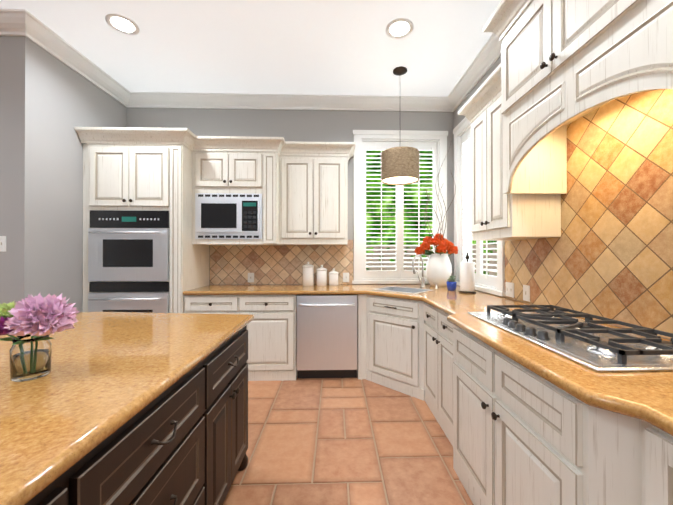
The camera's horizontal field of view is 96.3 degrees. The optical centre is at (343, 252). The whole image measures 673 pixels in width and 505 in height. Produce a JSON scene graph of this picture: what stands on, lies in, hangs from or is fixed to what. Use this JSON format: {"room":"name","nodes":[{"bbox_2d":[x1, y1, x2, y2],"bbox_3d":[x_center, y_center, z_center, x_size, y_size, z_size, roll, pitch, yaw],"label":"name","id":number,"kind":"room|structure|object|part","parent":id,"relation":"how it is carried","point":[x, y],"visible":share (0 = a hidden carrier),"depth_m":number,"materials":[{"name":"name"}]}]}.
{"room":"kitchen","nodes":[
{"label":"kitchen","id":0,"kind":"room"},
{"bbox_2d":[0,36,47,303],"bbox_3d":[-3.590,-0.290,2.483,2.020,3.180,0.150,0,0,-2],"label":"wall","id":1,"kind":"structure","parent":0,"point":[23,63],"depth_m":2.44,"materials":[{"name":"grey paint"}]},
{"bbox_2d":[0,236,5,251],"bbox_3d":[-2.778,-0.070,2.425,0.115,0.125,0.010,0,0,-2],"label":"light switch","id":2,"kind":"object","parent":1,"relation":"attached to","point":[2,243],"visible":1,"depth_m":2.42,"materials":[{"name":"plastic"}]},
{"bbox_2d":[48,53,126,312],"bbox_3d":[-2.673,-0.288,3.120,0.150,3.180,1.010,0,0,-2],"label":"wall","id":3,"kind":"structure","parent":0,"point":[49,102],"depth_m":2.84,"materials":[{"name":"grey paint"}]},
{"bbox_2d":[0,0,500,96],"bbox_3d":[-1.473,-1.937,0.720,6.150,0.100,6.190,0,0,-2],"label":"ceiling","id":4,"kind":"structure","parent":0,"point":[332,47],"depth_m":2.71,"materials":[{"name":"white paint"}]},
{"bbox_2d":[105,13,139,34],"bbox_3d":[-1.819,-1.875,2.485,0.230,0.008,0.230,0,0,-2],"label":"recessed light","id":5,"kind":"object","parent":4,"relation":"in","point":[122,24],"visible":1,"depth_m":2.48,"materials":[{"name":"white paint"}]},
{"bbox_2d":[0,8,501,111],"bbox_3d":[-1.546,-1.823,0.642,6.000,0.128,6.040,0,0,-2],"label":"crown molding","id":6,"kind":"structure","parent":4,"relation":"attached to","point":[24,22],"depth_m":3.55,"materials":[{"name":"white paint"}]},
{"bbox_2d":[386,18,413,38],"bbox_3d":[0.470,-1.875,2.531,0.230,0.008,0.230,0,0,-2],"label":"recessed light","id":7,"kind":"object","parent":4,"relation":"in","point":[399,28],"visible":1,"depth_m":2.53,"materials":[{"name":"white paint"}]},
{"bbox_2d":[381,66,418,184],"bbox_3d":[0.584,-1.307,3.112,0.388,1.139,0.388,0,0,-2],"label":"pendant lamp","id":8,"kind":"object","parent":4,"relation":"hanging from","point":[400,165],"visible":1,"depth_m":2.96,"materials":[{"name":"brown fabric"}]},
{"bbox_2d":[127,107,453,284],"bbox_3d":[-0.626,-0.285,3.759,4.280,3.180,0.150,0,0,-2],"label":"wall","id":9,"kind":"structure","parent":0,"point":[318,125],"depth_m":3.69,"materials":[{"name":"grey paint"}]},
{"bbox_2d":[190,136,265,247],"bbox_3d":[-1.243,-0.647,3.419,0.746,1.120,0.478,0,0,-2],"label":"upper cabinet","id":10,"kind":"object","parent":9,"relation":"attached to","point":[226,171],"depth_m":3.19,"materials":[{"name":"wood"}]},
{"bbox_2d":[195,193,261,238],"bbox_3d":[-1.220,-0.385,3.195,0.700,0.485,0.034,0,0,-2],"label":"microwave","id":11,"kind":"object","parent":10,"relation":"in","point":[217,215],"depth_m":3.19,"materials":[{"name":"silver metal"}]},
{"bbox_2d":[262,137,281,244],"bbox_3d":[-0.796,-0.647,3.432,0.149,1.120,0.478,0,0,-2],"label":"upper cabinet","id":12,"kind":"object","parent":9,"relation":"attached to","point":[269,145],"depth_m":3.22,"materials":[{"name":"wood"}]},
{"bbox_2d":[210,240,352,284],"bbox_3d":[-0.748,0.116,3.675,1.740,0.544,0.008,0,0,-2],"label":"backsplash","id":13,"kind":"structure","parent":9,"relation":"attached to","point":[264,264],"depth_m":3.67,"materials":[{"name":"tile"}]},
{"bbox_2d":[248,273,253,281],"bbox_3d":[-1.123,0.304,3.654,0.075,0.115,0.010,0,0,-2],"label":"electrical outlet","id":14,"kind":"object","parent":13,"relation":"attached to","point":[250,277],"visible":1,"depth_m":3.65,"materials":[{"name":"plastic"}]},
{"bbox_2d":[343,273,348,281],"bbox_3d":[0.032,0.304,3.688,0.075,0.115,0.010,0,0,-2],"label":"electrical outlet","id":15,"kind":"object","parent":13,"relation":"attached to","point":[345,277],"visible":1,"depth_m":3.69,"materials":[{"name":"plastic"}]},
{"bbox_2d":[278,140,349,244],"bbox_3d":[-0.341,-0.649,3.514,0.765,1.115,0.340,0,0,-2],"label":"upper cabinet","id":16,"kind":"object","parent":9,"relation":"attached to","point":[313,176],"depth_m":3.35,"materials":[{"name":"wood"}]},
{"bbox_3d":[-1.234,-1.142,3.298,2.731,0.130,0.724,0,0,-2],"label":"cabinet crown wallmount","id":17,"kind":"part","parent":16,"relation":"part of","materials":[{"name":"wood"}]},
{"bbox_2d":[352,130,447,283],"bbox_3d":[0.699,-0.557,3.778,1.190,1.880,0.190,0,0,-2],"label":"window","id":18,"kind":"structure","parent":9,"relation":"in","point":[434,141],"depth_m":3.73,"materials":[{"name":"white wood"}]},
{"bbox_2d":[223,376,473,504],"bbox_3d":[-1.644,1.290,0.548,6.190,0.006,6.190,0,0,-2],"label":"floor","id":19,"kind":"structure","parent":0,"point":[283,457],"depth_m":1.98,"materials":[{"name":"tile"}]},
{"bbox_2d":[24,324,247,504],"bbox_3d":[-1.099,0.859,1.027,1.160,0.872,1.831,0,0,-2],"label":"kitchen island","id":20,"kind":"object","parent":19,"relation":"on","point":[189,445],"depth_m":1.02,"materials":[{"name":"brown wood"}]},
{"bbox_2d":[0,312,253,504],"bbox_3d":[-1.125,0.399,1.029,1.185,0.040,1.904,0,0,-2],"label":"island countertop","id":21,"kind":"structure","parent":20,"relation":"on","point":[106,368],"depth_m":0.87,"materials":[{"name":"beige stone"}]},
{"bbox_2d":[0,293,79,381],"bbox_3d":[-0.963,0.248,0.917,0.278,0.260,0.182,0,0,-2],"label":"flower vase","id":22,"kind":"object","parent":21,"relation":"on","point":[39,319],"visible":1,"depth_m":0.89,"materials":[{"name":"glass"}]},
{"bbox_2d":[74,128,208,311],"bbox_3d":[-2.106,0.048,3.292,0.987,2.510,0.678,0,0,-2],"label":"tall cabinet","id":23,"kind":"object","parent":19,"relation":"on","point":[137,246],"depth_m":2.97,"materials":[{"name":"wood"}]},
{"bbox_2d":[297,295,356,378],"bbox_3d":[-0.173,0.870,3.321,0.610,0.866,0.664,0,0,-2],"label":"dishwasher","id":24,"kind":"object","parent":19,"relation":"on","point":[326,336],"visible":0.98,"depth_m":3.05,"materials":[{"name":"silver metal"}]},
{"bbox_2d":[106,284,672,504],"bbox_3d":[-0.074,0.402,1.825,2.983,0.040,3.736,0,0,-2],"label":"base cabinets","id":25,"kind":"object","parent":19,"relation":"on","point":[534,404],"depth_m":1.30,"materials":[{"name":"white wood"}]},
{"bbox_2d":[302,262,313,285],"bbox_3d":[-0.415,0.247,3.548,0.142,0.281,0.142,0,0,-2],"label":"canister","id":26,"kind":"object","parent":25,"relation":"on","point":[308,274],"visible":1,"depth_m":3.49,"materials":[{"name":"white ceramic"}]},
{"bbox_2d":[316,265,326,285],"bbox_3d":[-0.257,0.267,3.553,0.132,0.241,0.132,0,0,-2],"label":"canister","id":27,"kind":"object","parent":25,"relation":"on","point":[321,276],"visible":1,"depth_m":3.50,"materials":[{"name":"white ceramic"}]},
{"bbox_2d":[329,268,338,285],"bbox_3d":[-0.116,0.287,3.557,0.122,0.201,0.122,0,0,-2],"label":"canister","id":28,"kind":"object","parent":25,"relation":"on","point":[333,277],"visible":1,"depth_m":3.51,"materials":[{"name":"white ceramic"}]},
{"bbox_2d":[370,284,437,291],"bbox_3d":[0.613,0.483,3.127,0.630,0.198,0.631,0,0,-2],"label":"sink","id":29,"kind":"object","parent":25,"relation":"in","point":[377,287],"depth_m":3.34,"materials":[{"name":"silver metal"}]},
{"bbox_2d":[412,256,437,287],"bbox_3d":[0.864,0.206,3.266,0.263,0.361,0.270,0,0,-2],"label":"faucet","id":30,"kind":"object","parent":25,"relation":"on","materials":[{"name":"silver metal"}]},
{"bbox_2d":[414,144,457,286],"bbox_3d":[1.058,-0.441,3.491,0.478,1.658,0.392,0,0,-2],"label":"vase","id":31,"kind":"object","parent":25,"relation":"on","point":[438,268],"visible":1,"depth_m":3.40,"materials":[{"name":"ceramic"}]},
{"bbox_2d":[446,275,456,290],"bbox_3d":[1.106,0.308,3.084,0.112,0.156,0.118,0,0,-2],"label":"plant pot","id":32,"kind":"object","parent":25,"relation":"on","point":[451,283],"visible":1,"depth_m":3.05,"materials":[{"name":"ceramic"}]},
{"bbox_2d":[459,252,476,293],"bbox_3d":[1.190,0.191,2.894,0.160,0.390,0.160,0,0,-2],"label":"paper towel holder","id":33,"kind":"object","parent":25,"relation":"on","point":[467,277],"visible":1,"depth_m":2.84,"materials":[{"name":"white paper"}]},
{"bbox_2d":[453,56,670,339],"bbox_3d":[1.528,-0.297,0.725,0.150,3.180,6.040,0,0,-2],"label":"wall","id":34,"kind":"structure","parent":0,"point":[457,119],"depth_m":3.30,"materials":[{"name":"grey paint"}]},
{"bbox_2d":[453,117,504,296],"bbox_3d":[1.438,-0.560,3.144,0.190,1.880,1.100,0,0,-2],"label":"window","id":35,"kind":"structure","parent":34,"relation":"in","point":[486,282],"depth_m":3.46,"materials":[{"name":"white wood"}]},
{"bbox_2d":[466,80,565,240],"bbox_3d":[1.229,-0.656,2.233,0.340,1.110,0.571,0,0,-2],"label":"upper cabinet","id":36,"kind":"object","parent":34,"relation":"attached to","point":[518,171],"depth_m":1.95,"materials":[{"name":"wood"}]},
{"bbox_2d":[494,0,672,123],"bbox_3d":[1.214,-1.164,1.369,0.420,0.640,1.100,0,0,-2],"label":"upper cabinet","id":37,"kind":"object","parent":34,"relation":"attached to","point":[560,59],"depth_m":1.34,"materials":[{"name":"wood"}]},
{"bbox_2d":[505,89,672,338],"bbox_3d":[1.432,-0.218,1.302,0.008,1.194,2.600,0,0,-2],"label":"backsplash","id":38,"kind":"structure","parent":34,"relation":"attached to","point":[608,253],"depth_m":1.58,"materials":[{"name":"tile"}]},
{"bbox_2d":[505,282,513,297],"bbox_3d":[1.388,0.310,2.519,0.010,0.120,0.115,0,0,-2],"label":"electrical outlet","id":39,"kind":"object","parent":38,"relation":"attached to","point":[509,289],"visible":1,"depth_m":2.52,"materials":[{"name":"plastic"}]},
{"bbox_2d":[523,285,529,301],"bbox_3d":[1.394,0.309,2.300,0.010,0.120,0.075,0,0,-2],"label":"electrical outlet","id":40,"kind":"object","parent":38,"relation":"attached to","point":[526,292],"visible":1,"depth_m":2.29,"materials":[{"name":"plastic"}]},
{"label":"outside","id":41,"kind":"structure","parent":0,"visible":0},
{"bbox_2d":[366,150,496,275],"bbox_3d":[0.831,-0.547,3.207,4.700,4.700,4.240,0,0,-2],"label":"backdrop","id":42,"kind":"structure","parent":41,"point":[388,204],"depth_m":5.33,"materials":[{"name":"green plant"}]}
]}

